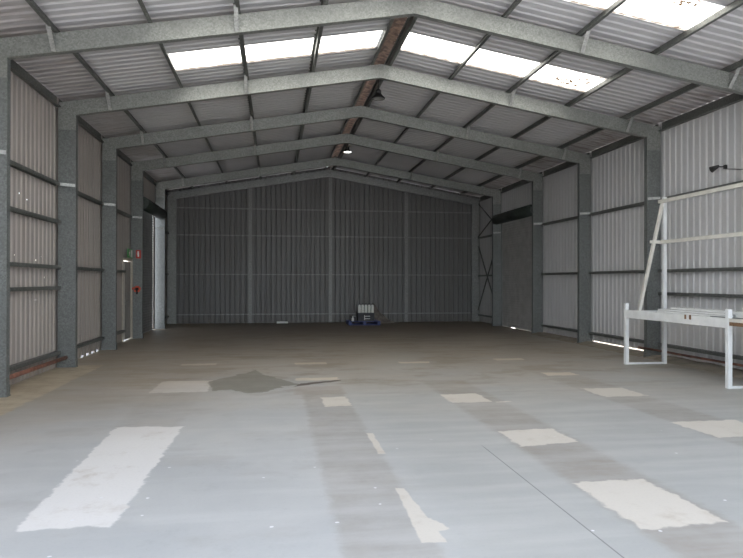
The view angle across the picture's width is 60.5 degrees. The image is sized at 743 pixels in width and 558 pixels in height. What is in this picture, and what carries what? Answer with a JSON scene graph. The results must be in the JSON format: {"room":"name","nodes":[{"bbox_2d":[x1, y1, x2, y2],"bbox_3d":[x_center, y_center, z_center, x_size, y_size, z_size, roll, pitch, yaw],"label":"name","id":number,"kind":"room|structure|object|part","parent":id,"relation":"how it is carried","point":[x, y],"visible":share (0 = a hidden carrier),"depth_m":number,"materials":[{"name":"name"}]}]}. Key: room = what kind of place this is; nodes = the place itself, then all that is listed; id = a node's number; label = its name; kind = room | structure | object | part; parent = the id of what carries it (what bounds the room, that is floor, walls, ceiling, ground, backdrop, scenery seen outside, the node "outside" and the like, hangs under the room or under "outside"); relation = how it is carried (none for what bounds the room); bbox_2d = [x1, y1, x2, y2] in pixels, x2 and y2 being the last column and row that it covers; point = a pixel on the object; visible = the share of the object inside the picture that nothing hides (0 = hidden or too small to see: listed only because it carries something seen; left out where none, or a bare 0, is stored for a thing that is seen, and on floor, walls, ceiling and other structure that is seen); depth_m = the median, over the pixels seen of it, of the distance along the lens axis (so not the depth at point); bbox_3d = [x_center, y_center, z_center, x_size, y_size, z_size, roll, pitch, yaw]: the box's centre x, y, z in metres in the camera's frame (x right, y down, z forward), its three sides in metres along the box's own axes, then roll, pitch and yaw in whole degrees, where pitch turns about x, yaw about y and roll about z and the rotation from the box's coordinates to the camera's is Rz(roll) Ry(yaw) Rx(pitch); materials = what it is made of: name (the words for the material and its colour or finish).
{"room":"empty warehouse","nodes":[
{"label":"empty warehouse","id":0,"kind":"room"},
{"bbox_2d":[9,69,166,384],"bbox_3d":[-6.068,-0.850,13.323,0.021,5.035,21.460,0,0,-9],"label":"wall","id":1,"kind":"structure","parent":0,"point":[33,119],"depth_m":11.38,"materials":[{"name":"grey metal"}]},
{"bbox_2d":[10,160,59,185],"bbox_3d":[-5.539,-1.741,10.286,0.100,0.062,2.943,0,0,-9],"label":"beam","id":2,"kind":"structure","parent":1,"relation":"attached to","point":[13,164],"depth_m":10.47,"materials":[{"name":"metal"}]},
{"bbox_2d":[10,351,60,370],"bbox_3d":[-5.544,1.349,10.275,0.100,0.062,2.943,0,0,-9],"label":"wall rail","id":3,"kind":"object","parent":1,"relation":"attached to","point":[54,353],"depth_m":10.44,"materials":[{"name":"metal"}]},
{"bbox_2d":[10,206,60,223],"bbox_3d":[-5.540,-1.051,10.284,0.100,0.062,2.943,0,0,-9],"label":"beam","id":4,"kind":"structure","parent":1,"relation":"attached to","point":[12,209],"depth_m":10.47,"materials":[{"name":"metal"}]},
{"bbox_2d":[10,262,60,268],"bbox_3d":[-5.542,-0.221,10.281,0.100,0.062,2.943,0,0,-9],"label":"beam","id":5,"kind":"structure","parent":1,"relation":"attached to","point":[13,264],"depth_m":10.48,"materials":[{"name":"metal"}]},
{"bbox_2d":[10,286,60,291],"bbox_3d":[-5.542,0.159,10.279,0.100,0.062,2.943,0,0,-9],"label":"beam","id":6,"kind":"structure","parent":1,"relation":"attached to","point":[42,287],"depth_m":10.44,"materials":[{"name":"metal"}]},
{"bbox_2d":[77,337,103,348],"bbox_3d":[-6.002,1.359,13.291,0.100,0.062,2.903,0,0,-9],"label":"wall rail","id":7,"kind":"object","parent":1,"relation":"attached to","point":[97,339],"depth_m":13.62,"materials":[{"name":"metal"}]},
{"bbox_2d":[77,267,104,270],"bbox_3d":[-6.000,-0.211,13.296,0.100,0.062,2.903,0,0,-9],"label":"beam","id":8,"kind":"structure","parent":1,"relation":"attached to","point":[78,268],"depth_m":13.61,"materials":[{"name":"metal"}]},
{"bbox_2d":[78,191,104,205],"bbox_3d":[-5.997,-1.731,13.302,0.100,0.062,2.903,0,0,-9],"label":"beam","id":9,"kind":"structure","parent":1,"relation":"attached to","point":[80,194],"depth_m":13.69,"materials":[{"name":"metal"}]},
{"bbox_2d":[101,330,125,336],"bbox_3d":[-6.390,1.367,15.843,0.100,0.062,2.006,0,0,-9],"label":"wall girt","id":10,"kind":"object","parent":1,"relation":"attached to","point":[119,331],"depth_m":16.38,"materials":[{"name":"metal"}]},
{"bbox_2d":[117,209,132,217],"bbox_3d":[-6.449,-1.721,16.278,0.100,0.062,2.863,0,0,-9],"label":"beam","id":11,"kind":"structure","parent":1,"relation":"attached to","point":[125,214],"depth_m":16.82,"materials":[{"name":"metal"}]},
{"bbox_2d":[122,257,132,340],"bbox_3d":[-6.612,0.541,17.276,0.135,2.220,0.830,0,0,-9],"label":"door","id":12,"kind":"structure","parent":1,"relation":"in","point":[127,278],"depth_m":17.25,"materials":[{"name":"grey metal"}]},
{"bbox_2d":[127,249,132,257],"bbox_3d":[-6.553,-0.691,17.315,0.016,0.235,0.600,0,0,-9],"label":"exit sign","id":13,"kind":"object","parent":1,"relation":"attached to","point":[129,251],"visible":1,"depth_m":17.27,"materials":[{"name":"green plastic"}]},
{"bbox_2d":[143,197,166,332],"bbox_3d":[-6.771,-0.340,19.612,0.459,3.999,3.393,0,0,-9],"label":"door","id":14,"kind":"structure","parent":1,"relation":"in","point":[150,209],"depth_m":20.04,"materials":[{"name":"metal"}]},
{"bbox_2d":[167,166,479,323],"bbox_3d":[-1.661,-1.341,24.814,12.240,6.115,0.036,0,0,-9],"label":"wall","id":15,"kind":"structure","parent":0,"point":[195,294],"depth_m":24.75,"materials":[{"name":"grey metal"}]},
{"bbox_2d":[176,314,247,314],"bbox_3d":[-5.999,1.345,24.074,2.649,0.036,0.100,0,0,-9],"label":"beam","id":16,"kind":"structure","parent":15,"relation":"attached to","point":[176,314],"depth_m":24.02,"materials":[{"name":"metal"}]},
{"bbox_2d":[176,274,247,274],"bbox_3d":[-5.996,-0.175,24.079,2.649,0.036,0.100,0,0,-9],"label":"beam","id":17,"kind":"structure","parent":15,"relation":"attached to","point":[176,274],"depth_m":24.03,"materials":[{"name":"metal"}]},
{"bbox_2d":[176,207,248,208],"bbox_3d":[-5.992,-2.675,24.088,2.649,0.036,0.100,0,0,-9],"label":"beam","id":18,"kind":"structure","parent":15,"relation":"attached to","point":[176,207],"depth_m":24.07,"materials":[{"name":"metal"}]},
{"bbox_2d":[176,234,248,235],"bbox_3d":[-5.994,-1.655,24.085,2.649,0.036,0.100,0,0,-9],"label":"beam","id":19,"kind":"structure","parent":15,"relation":"attached to","point":[176,234],"depth_m":24.05,"materials":[{"name":"metal"}]},
{"bbox_2d":[252,208,328,210],"bbox_3d":[-3.109,-2.669,24.526,2.927,0.036,0.100,0,0,-9],"label":"beam","id":20,"kind":"structure","parent":15,"relation":"attached to","point":[252,208],"depth_m":24.48,"materials":[{"name":"metal"}]},
{"bbox_2d":[252,313,328,314],"bbox_3d":[-3.116,1.351,24.512,2.927,0.036,0.100,0,0,-9],"label":"beam","id":21,"kind":"structure","parent":15,"relation":"attached to","point":[309,313],"depth_m":24.49,"materials":[{"name":"metal"}]},
{"bbox_2d":[252,235,328,236],"bbox_3d":[-3.111,-1.649,24.523,2.927,0.036,0.100,0,0,-9],"label":"beam","id":22,"kind":"structure","parent":15,"relation":"attached to","point":[252,235],"depth_m":24.51,"materials":[{"name":"metal"}]},
{"bbox_2d":[252,274,328,274],"bbox_3d":[-3.113,-0.169,24.517,2.927,0.036,0.100,0,0,-9],"label":"beam","id":23,"kind":"structure","parent":15,"relation":"attached to","point":[252,274],"depth_m":24.46,"materials":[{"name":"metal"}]},
{"bbox_2d":[332,274,403,274],"bbox_3d":[-0.120,-0.162,24.972,2.872,0.036,0.100,0,0,-9],"label":"beam","id":24,"kind":"structure","parent":15,"relation":"attached to","point":[332,274],"depth_m":24.92,"materials":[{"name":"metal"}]},
{"bbox_2d":[332,210,404,211],"bbox_3d":[-0.116,-2.662,24.981,2.872,0.036,0.100,0,0,-9],"label":"beam","id":25,"kind":"structure","parent":15,"relation":"attached to","point":[332,210],"depth_m":24.98,"materials":[{"name":"metal"}]},
{"bbox_2d":[332,236,404,237],"bbox_3d":[-0.117,-1.642,24.977,2.872,0.036,0.100,0,0,-9],"label":"beam","id":26,"kind":"structure","parent":15,"relation":"attached to","point":[332,236],"depth_m":24.97,"materials":[{"name":"metal"}]},
{"bbox_2d":[332,313,404,313],"bbox_3d":[-0.123,1.358,24.966,2.872,0.036,0.100,0,0,-9],"label":"beam","id":27,"kind":"structure","parent":15,"relation":"attached to","point":[332,313],"depth_m":24.84,"materials":[{"name":"metal"}]},
{"bbox_2d":[408,313,470,313],"bbox_3d":[2.711,1.364,25.396,2.604,0.036,0.100,0,0,-9],"label":"wall rail","id":28,"kind":"object","parent":15,"relation":"attached to","point":[408,313],"depth_m":25.35,"materials":[{"name":"metal"}]},
{"bbox_2d":[408,211,471,213],"bbox_3d":[2.718,-2.656,25.411,2.604,0.036,0.100,0,0,-9],"label":"wall girt","id":29,"kind":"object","parent":15,"relation":"attached to","point":[408,211],"depth_m":25.36,"materials":[{"name":"metal"}]},
{"bbox_2d":[408,237,471,238],"bbox_3d":[2.716,-1.636,25.407,2.604,0.036,0.100,0,0,-9],"label":"wall girt","id":30,"kind":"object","parent":15,"relation":"attached to","point":[408,237],"depth_m":25.37,"materials":[{"name":"metal"}]},
{"bbox_2d":[424,275,471,275],"bbox_3d":[2.713,-0.156,25.402,2.604,0.036,0.100,0,0,-9],"label":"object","id":31,"kind":"structure","parent":15,"relation":"attached to","point":[424,275],"depth_m":25.41,"materials":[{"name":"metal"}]},
{"bbox_2d":[0,321,742,557],"bbox_3d":[0.240,1.720,12.249,12.140,0.150,25.360,0,0,-9],"label":"floor","id":32,"kind":"structure","parent":0,"point":[441,439],"depth_m":6.13,"materials":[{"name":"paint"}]},
{"bbox_2d":[248,188,251,322],"bbox_3d":[-4.615,-0.886,24.245,0.120,5.130,0.100,0,0,-9],"label":"wall post","id":33,"kind":"object","parent":32,"relation":"on","point":[250,189],"visible":1,"depth_m":24.27,"materials":[{"name":"metal"}]},
{"bbox_2d":[167,170,479,323],"bbox_3d":[-1.642,-1.271,24.687,12.060,5.915,0.101,0,0,-9],"label":"frame","id":34,"kind":"object","parent":32,"relation":"on","point":[173,196],"visible":1,"depth_m":24.54,"materials":[{"name":"metal"}]},
{"bbox_2d":[154,157,500,328],"bbox_3d":[-1.272,-1.280,22.251,12.084,5.915,0.606,0,0,-9],"label":"frame","id":35,"kind":"object","parent":32,"relation":"on","point":[160,187],"visible":0.98,"depth_m":22.13,"materials":[{"name":"metal"}]},
{"bbox_3d":[-6.761,-3.055,21.356,0.930,0.655,0.018,0,0,-9],"label":"knee plate","id":36,"kind":"part","parent":35,"relation":"part of","materials":[{"name":"metal"}]},
{"bbox_3d":[-1.257,-4.082,22.195,0.480,0.311,0.019,0,0,-9],"label":"apex plate","id":37,"kind":"part","parent":35,"relation":"part of","materials":[{"name":"metal"}]},
{"bbox_2d":[478,260,491,309],"bbox_3d":[4.400,-0.005,24.311,0.050,2.505,2.156,0,0,-9],"label":"brace","id":38,"kind":"object","parent":35,"relation":"attached to","point":[491,260],"visible":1,"depth_m":24.49,"materials":[{"name":"metal"}]},
{"bbox_2d":[478,246,491,292],"bbox_3d":[4.420,-0.080,24.315,0.050,2.455,2.156,0,0,-9],"label":"brace","id":39,"kind":"object","parent":35,"relation":"attached to","point":[478,246],"visible":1,"depth_m":24.59,"materials":[{"name":"metal"}]},
{"bbox_3d":[4.243,-3.030,23.027,0.930,0.655,0.018,0,0,-9],"label":"knee plate","id":40,"kind":"part","parent":35,"relation":"part of","materials":[{"name":"metal"}]},
{"bbox_2d":[329,177,331,322],"bbox_3d":[-1.594,-1.130,24.704,0.120,5.632,0.100,0,0,-9],"label":"wall post","id":41,"kind":"object","parent":32,"relation":"on","point":[330,178],"visible":1,"depth_m":24.66,"materials":[{"name":"metal"}]},
{"bbox_2d":[131,133,542,338],"bbox_3d":[-0.727,-1.292,18.662,12.084,5.915,0.606,0,0,-9],"label":"frame","id":42,"kind":"object","parent":32,"relation":"on","point":[137,169],"visible":0.96,"depth_m":18.50,"materials":[{"name":"metal"}]},
{"bbox_2d":[132,286,140,293],"bbox_3d":[-6.511,0.305,17.670,0.217,0.225,0.097,0,0,-9],"label":"bracket","id":43,"kind":"object","parent":42,"relation":"attached to","point":[137,288],"visible":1,"depth_m":17.66,"materials":[{"name":"red metal"}]},
{"bbox_2d":[136,250,140,257],"bbox_3d":[-6.477,-0.687,17.717,0.134,0.230,0.009,0,0,-9],"label":"sign","id":44,"kind":"object","parent":42,"relation":"attached to","point":[138,252],"visible":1,"depth_m":17.71,"materials":[{"name":"red paint"}]},
{"bbox_3d":[-6.216,-3.067,17.767,0.930,0.655,0.018,0,0,-9],"label":"knee plate","id":45,"kind":"part","parent":42,"relation":"part of","materials":[{"name":"metal"}]},
{"bbox_3d":[-0.712,-4.094,18.606,0.480,0.311,0.019,0,0,-9],"label":"apex plate","id":46,"kind":"part","parent":42,"relation":"part of","materials":[{"name":"metal"}]},
{"bbox_3d":[4.788,-3.042,19.438,0.930,0.655,0.018,0,0,-9],"label":"knee plate","id":47,"kind":"part","parent":42,"relation":"part of","materials":[{"name":"metal"}]},
{"bbox_2d":[101,106,590,349],"bbox_3d":[-0.278,-1.301,15.706,12.084,5.915,0.606,0,0,-9],"label":"frame","id":48,"kind":"object","parent":32,"relation":"on","point":[110,146],"visible":0.97,"depth_m":15.53,"materials":[{"name":"metal"}]},
{"bbox_3d":[-5.767,-3.077,14.811,0.930,0.655,0.018,0,0,-9],"label":"knee plate","id":49,"kind":"part","parent":48,"relation":"part of","materials":[{"name":"metal"}]},
{"bbox_3d":[-0.263,-4.104,15.650,0.480,0.311,0.019,0,0,-9],"label":"apex plate","id":50,"kind":"part","parent":48,"relation":"part of","materials":[{"name":"metal"}]},
{"bbox_3d":[5.237,-3.052,16.482,0.930,0.655,0.018,0,0,-9],"label":"knee plate","id":51,"kind":"part","parent":48,"relation":"part of","materials":[{"name":"metal"}]},
{"bbox_2d":[57,64,660,367],"bbox_3d":[0.177,-1.312,12.710,12.084,5.915,0.606,0,0,-9],"label":"frame","id":52,"kind":"object","parent":32,"relation":"on","point":[69,111],"visible":0.96,"depth_m":12.46,"materials":[{"name":"metal"}]},
{"bbox_3d":[-5.312,-3.087,11.816,0.930,0.655,0.018,0,0,-9],"label":"knee plate","id":53,"kind":"part","parent":52,"relation":"part of","materials":[{"name":"metal"}]},
{"bbox_3d":[0.192,-4.114,12.654,0.480,0.311,0.019,0,0,-9],"label":"apex plate","id":54,"kind":"part","parent":52,"relation":"part of","materials":[{"name":"metal"}]},
{"bbox_3d":[5.692,-3.062,13.487,0.930,0.655,0.018,0,0,-9],"label":"knee plate","id":55,"kind":"part","parent":52,"relation":"part of","materials":[{"name":"metal"}]},
{"bbox_2d":[346,320,380,324],"bbox_3d":[-0.320,1.612,23.665,1.160,0.145,1.000,0,0,-9],"label":"pallet","id":56,"kind":"object","parent":32,"relation":"on","point":[348,322],"visible":0.88,"depth_m":23.25,"materials":[{"name":"blue plastic"}]},
{"bbox_2d":[356,312,373,320],"bbox_3d":[-0.232,1.392,23.624,0.600,0.295,0.608,0,0,-9],"label":"crate","id":57,"kind":"object","parent":56,"relation":"on","point":[367,316],"visible":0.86,"depth_m":23.33,"materials":[{"name":"grey plastic"}]},
{"bbox_2d":[0,0,742,397],"bbox_3d":[0.638,-1.322,9.675,12.084,5.915,0.606,0,0,-9],"label":"frame","id":58,"kind":"object","parent":32,"relation":"on","point":[49,43],"visible":1,"depth_m":9.29,"materials":[{"name":"metal"}]},
{"bbox_3d":[-4.851,-3.097,8.780,0.930,0.655,0.018,0,0,-9],"label":"knee plate","id":59,"kind":"part","parent":58,"relation":"part of","materials":[{"name":"metal"}]},
{"bbox_2d":[9,356,67,379],"bbox_3d":[-5.411,1.435,10.300,0.070,0.085,2.920,0,0,-9],"label":"pipe","id":60,"kind":"object","parent":58,"relation":"attached to","point":[20,373],"visible":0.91,"depth_m":10.22,"materials":[{"name":"brown metal"}]},
{"bbox_3d":[0.652,-4.124,9.619,0.480,0.311,0.019,0,0,-9],"label":"apex plate","id":61,"kind":"part","parent":58,"relation":"part of","materials":[{"name":"metal"}]},
{"bbox_2d":[638,346,742,366],"bbox_3d":[6.174,1.455,11.007,0.044,0.054,5.520,0,0,-9],"label":"pipe","id":62,"kind":"object","parent":58,"relation":"attached to","point":[640,347],"visible":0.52,"depth_m":11.94,"materials":[{"name":"red metal"}]},
{"bbox_3d":[6.152,-3.072,10.451,0.930,0.655,0.018,0,0,-9],"label":"knee plate","id":63,"kind":"part","parent":58,"relation":"part of","materials":[{"name":"metal"}]},
{"bbox_2d":[404,192,407,321],"bbox_3d":[1.371,-0.868,25.154,0.120,5.122,0.100,0,0,-9],"label":"wall post","id":64,"kind":"object","parent":32,"relation":"on","point":[406,193],"visible":0.92,"depth_m":25.11,"materials":[{"name":"metal"}]},
{"bbox_2d":[532,332,742,377],"bbox_3d":[6.217,1.633,11.989,0.639,0.101,15.150,0,0,-9],"label":"dirt edge","id":65,"kind":"structure","parent":32,"relation":"on","point":[711,367],"depth_m":13.42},
{"bbox_2d":[624,182,742,388],"bbox_3d":[5.673,0.016,10.207,0.878,3.260,4.620,0,0,-9],"label":"workbench","id":66,"kind":"object","parent":32,"relation":"on","point":[653,315],"visible":0.98,"depth_m":11.78,"materials":[{"name":"white paint"}]},
{"bbox_3d":[4.942,1.058,12.364,0.070,1.190,0.070,0,0,-9],"label":"leg","id":67,"kind":"part","parent":66,"relation":"part of","materials":[{"name":"white paint"}]},
{"bbox_3d":[5.338,1.636,12.417,0.730,0.035,0.040,0,0,-9],"label":"foot rail","id":68,"kind":"part","parent":66,"relation":"part of","materials":[{"name":"white metal"}]},
{"bbox_2d":[657,310,732,316],"bbox_3d":[5.502,0.609,10.948,0.100,0.050,1.902,0,0,-8],"label":"channel","id":69,"kind":"object","parent":66,"relation":"on","point":[660,311],"visible":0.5,"depth_m":10.96,"materials":[{"name":"grey metal"}]},
{"bbox_2d":[658,309,736,317],"bbox_3d":[5.618,0.597,11.118,0.100,0.075,2.002,0,0,-8],"label":"channel","id":70,"kind":"object","parent":66,"relation":"on","point":[701,312],"visible":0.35,"depth_m":10.97,"materials":[{"name":"grey metal"}]},
{"bbox_3d":[6.010,-1.525,10.264,0.059,0.065,4.620,0,0,-9],"label":"rail","id":71,"kind":"part","parent":66,"relation":"part of","materials":[{"name":"white metal"}]},
{"bbox_3d":[6.009,-0.730,10.261,0.059,0.065,4.620,0,0,-9],"label":"rail","id":72,"kind":"part","parent":66,"relation":"part of","materials":[{"name":"white metal"}]},
{"bbox_2d":[670,307,742,317],"bbox_3d":[5.818,0.579,10.971,0.130,0.110,2.052,0,0,-8],"label":"channel","id":73,"kind":"object","parent":66,"relation":"on","point":[739,313],"visible":0.35,"depth_m":10.95,"materials":[{"name":"grey metal"}]},
{"bbox_3d":[5.366,1.049,9.576,0.070,1.190,0.070,0,0,-9],"label":"leg","id":74,"kind":"part","parent":66,"relation":"part of","materials":[{"name":"white paint"}]},
{"bbox_2d":[729,322,742,326],"bbox_3d":[5.457,0.669,8.928,0.038,0.054,1.220,0,0,-9],"label":"plate","id":75,"kind":"object","parent":66,"relation":"attached to","point":[730,323],"visible":1,"depth_m":9.38,"materials":[{"name":"brown wood"}]},
{"bbox_3d":[5.761,1.627,9.629,0.730,0.035,0.040,0,0,-9],"label":"foot rail","id":76,"kind":"part","parent":66,"relation":"part of","materials":[{"name":"white metal"}]},
{"bbox_2d":[0,0,742,196],"bbox_3d":[-0.055,-3.864,14.271,12.280,1.049,21.510,0,0,-9],"label":"ceiling","id":77,"kind":"structure","parent":0,"point":[137,69],"depth_m":12.25,"materials":[{"name":"metal"}]},
{"bbox_2d":[11,60,168,194],"bbox_3d":[-5.988,-3.253,13.234,0.075,0.190,21.245,0,0,-9],"label":"eave purlin","id":78,"kind":"object","parent":77,"relation":"attached to","point":[16,68],"visible":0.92,"depth_m":11.41,"materials":[{"name":"metal"}]},
{"bbox_2d":[25,0,193,188],"bbox_3d":[-5.106,-3.465,13.442,0.105,0.118,21.390,0,0,-9],"label":"purlin","id":79,"kind":"structure","parent":77,"relation":"attached to","point":[34,6],"depth_m":10.49,"materials":[{"name":"metal"}]},
{"bbox_2d":[137,0,228,183],"bbox_3d":[-3.860,-3.676,13.632,0.105,0.118,21.390,0,0,-9],"label":"purlin","id":80,"kind":"structure","parent":77,"relation":"attached to","point":[140,2],"depth_m":10.91,"materials":[{"name":"metal"}]},
{"bbox_2d":[233,0,261,178],"bbox_3d":[-2.643,-3.883,13.818,0.105,0.118,21.390,0,0,-9],"label":"purlin","id":81,"kind":"structure","parent":77,"relation":"attached to","point":[236,2],"depth_m":11.51,"materials":[{"name":"metal"}]},
{"bbox_2d":[169,30,385,70],"bbox_3d":[-1.618,-4.074,11.334,3.785,0.664,0.930,0,0,-9],"label":"window","id":82,"kind":"structure","parent":77,"relation":"attached to","point":[365,40],"depth_m":11.32,"materials":[{"name":"white plastic"}]},
{"bbox_2d":[292,0,327,174],"bbox_3d":[-1.397,-4.094,14.008,0.105,0.118,21.390,0,0,-9],"label":"roof purlin","id":83,"kind":"structure","parent":77,"relation":"attached to","point":[316,42],"depth_m":12.07,"materials":[{"name":"metal"}]},
{"bbox_2d":[343,144,350,152],"bbox_3d":[-0.720,-4.035,19.122,0.244,0.465,0.244,0,0,-9],"label":"lamp","id":84,"kind":"object","parent":77,"relation":"hanging from","point":[347,150],"visible":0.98,"depth_m":19.08,"materials":[{"name":"black plastic"}]},
{"bbox_2d":[324,18,394,169],"bbox_3d":[-0.196,-4.299,14.191,0.105,0.118,21.390,0,0,-9],"label":"roof purlin","id":85,"kind":"structure","parent":77,"relation":"attached to","point":[391,20],"depth_m":12.39,"materials":[{"name":"metal"}]},
{"bbox_2d":[331,17,406,166],"bbox_3d":[-0.054,-4.415,14.273,0.440,0.047,21.510,0,0,-9],"label":"ridge capping","id":86,"kind":"object","parent":77,"relation":"attached to","point":[398,23],"visible":0.33,"depth_m":12.85,"materials":[{"name":"brown metal"}]},
{"bbox_2d":[332,17,416,170],"bbox_3d":[0.111,-4.297,14.237,0.105,0.118,21.390,0,0,-9],"label":"roof purlin","id":87,"kind":"structure","parent":77,"relation":"attached to","point":[410,21],"depth_m":12.44,"materials":[{"name":"metal"}]},
{"bbox_2d":[372,80,384,100],"bbox_3d":[0.143,-4.039,13.437,0.286,0.495,0.286,0,0,-9],"label":"lamp","id":88,"kind":"object","parent":77,"relation":"hanging from","point":[378,96],"visible":0.98,"depth_m":13.40,"materials":[{"name":"black plastic"}]},
{"bbox_3d":[0.143,-3.850,13.437,0.286,0.117,0.286,0,0,-9],"label":"lamp shade","id":89,"kind":"part","parent":88,"relation":"part of","materials":[{"name":"black plastic"}]},
{"bbox_2d":[365,0,521,176],"bbox_3d":[1.386,-4.074,14.430,0.105,0.118,21.390,0,0,-9],"label":"roof purlin","id":90,"kind":"structure","parent":77,"relation":"attached to","point":[515,3],"depth_m":12.07,"materials":[{"name":"metal"}]},
{"bbox_2d":[400,31,605,91],"bbox_3d":[2.410,-4.048,11.946,3.945,0.692,0.930,0,0,-9],"label":"window","id":91,"kind":"structure","parent":77,"relation":"attached to","point":[414,43],"depth_m":11.95,"materials":[{"name":"white plastic"}]},
{"bbox_2d":[397,0,626,182],"bbox_3d":[2.611,-3.861,14.616,0.105,0.118,21.390,0,0,-9],"label":"roof purlin","id":92,"kind":"structure","parent":77,"relation":"attached to","point":[617,3],"depth_m":11.57,"materials":[{"name":"metal"}]},
{"bbox_2d":[429,0,742,189],"bbox_3d":[3.896,-3.637,14.810,0.105,0.118,21.390,0,0,-9],"label":"roof purlin","id":93,"kind":"structure","parent":77,"relation":"attached to","point":[734,5],"depth_m":11.06,"materials":[{"name":"metal"}]},
{"bbox_2d":[460,59,742,195],"bbox_3d":[5.152,-3.418,15.000,0.105,0.118,21.390,0,0,-9],"label":"roof purlin","id":94,"kind":"structure","parent":77,"relation":"attached to","point":[738,64],"depth_m":13.00,"materials":[{"name":"metal"}]},
{"bbox_2d":[478,93,742,201],"bbox_3d":[5.917,-3.226,15.042,0.075,0.190,21.245,0,0,-9],"label":"eave purlin","id":95,"kind":"object","parent":77,"relation":"attached to","point":[731,99],"visible":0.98,"depth_m":13.50,"materials":[{"name":"metal"}]},
{"bbox_2d":[565,0,723,30],"bbox_3d":[2.882,-4.058,8.841,3.945,0.692,0.910,0,0,-9],"label":"window","id":96,"kind":"structure","parent":77,"relation":"attached to","point":[678,14],"depth_m":9.13,"materials":[{"name":"white plastic"}]},
{"bbox_2d":[479,93,742,369],"bbox_3d":[5.956,-0.823,15.149,0.021,5.035,21.460,0,0,-9],"label":"wall","id":97,"kind":"structure","parent":0,"point":[688,149],"depth_m":14.34,"materials":[{"name":"grey metal"}]},
{"bbox_2d":[478,234,491,238],"bbox_3d":[4.491,-1.644,24.376,0.100,0.062,2.352,0,0,-9],"label":"wall girt","id":98,"kind":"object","parent":97,"relation":"attached to","point":[486,236],"depth_m":24.77,"materials":[{"name":"metal"}]},
{"bbox_2d":[492,204,531,330],"bbox_3d":[4.768,-0.314,21.364,0.439,3.999,3.390,0,0,-9],"label":"door","id":99,"kind":"structure","parent":97,"relation":"in","point":[516,224],"depth_m":21.55,"materials":[{"name":"metal"}]},
{"bbox_2d":[502,216,531,330],"bbox_3d":[4.963,-0.190,21.373,0.009,3.749,3.330,0,0,-9],"label":"curtain","id":100,"kind":"object","parent":99,"relation":"hanging from","point":[516,234],"depth_m":21.55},
{"bbox_2d":[541,216,576,225],"bbox_3d":[5.447,-1.665,18.084,0.100,0.062,2.863,0,0,-9],"label":"wall rail","id":101,"kind":"object","parent":97,"relation":"attached to","point":[574,217],"depth_m":18.23,"materials":[{"name":"metal"}]},
{"bbox_2d":[541,324,576,331],"bbox_3d":[5.441,1.405,18.073,0.100,0.062,2.863,0,0,-9],"label":"wall rail","id":102,"kind":"object","parent":97,"relation":"attached to","point":[543,325],"depth_m":18.21,"materials":[{"name":"metal"}]},
{"bbox_2d":[541,272,576,274],"bbox_3d":[5.444,-0.155,18.078,0.100,0.062,2.863,0,0,-9],"label":"wall rail","id":103,"kind":"object","parent":97,"relation":"attached to","point":[560,273],"depth_m":18.09,"materials":[{"name":"metal"}]},
{"bbox_2d":[589,202,643,215],"bbox_3d":[5.898,-1.675,15.108,0.100,0.062,2.903,0,0,-9],"label":"wall rail","id":104,"kind":"object","parent":97,"relation":"attached to","point":[639,203],"depth_m":15.17,"materials":[{"name":"metal"}]},
{"bbox_2d":[589,332,643,343],"bbox_3d":[5.893,1.395,15.097,0.100,0.062,2.903,0,0,-9],"label":"wall rail","id":105,"kind":"object","parent":97,"relation":"attached to","point":[590,333],"depth_m":15.27,"materials":[{"name":"metal"}]},
{"bbox_2d":[589,270,643,273],"bbox_3d":[5.896,-0.165,15.102,0.100,0.062,2.903,0,0,-9],"label":"wall rail","id":106,"kind":"object","parent":97,"relation":"attached to","point":[626,271],"depth_m":15.23,"materials":[{"name":"metal"}]},
{"bbox_2d":[658,343,742,359],"bbox_3d":[6.351,1.385,12.082,0.100,0.062,2.943,0,0,-9],"label":"wall rail","id":107,"kind":"object","parent":97,"relation":"attached to","point":[739,357],"depth_m":12.15,"materials":[{"name":"metal"}]},
{"bbox_2d":[658,292,742,297],"bbox_3d":[6.353,0.305,12.085,0.100,0.062,2.943,0,0,-9],"label":"wall rail","id":108,"kind":"object","parent":97,"relation":"attached to","point":[659,293],"depth_m":12.07,"materials":[{"name":"metal"}]},
{"bbox_2d":[658,267,742,271],"bbox_3d":[6.354,-0.175,12.087,0.100,0.062,2.943,0,0,-9],"label":"wall rail","id":109,"kind":"object","parent":97,"relation":"attached to","point":[725,268],"depth_m":12.10,"materials":[{"name":"metal"}]},
{"bbox_2d":[658,180,742,199],"bbox_3d":[6.356,-1.685,12.092,0.100,0.062,2.943,0,0,-9],"label":"wall rail","id":110,"kind":"object","parent":97,"relation":"attached to","point":[741,181],"depth_m":12.05,"materials":[{"name":"metal"}]},
{"bbox_2d":[709,165,726,172],"bbox_3d":[6.378,-2.029,11.720,0.297,0.127,0.115,0,0,44],"label":"security light","id":111,"kind":"object","parent":97,"relation":"attached to","point":[712,169],"visible":1,"depth_m":11.71,"materials":[{"name":"black plastic"}]}
]}

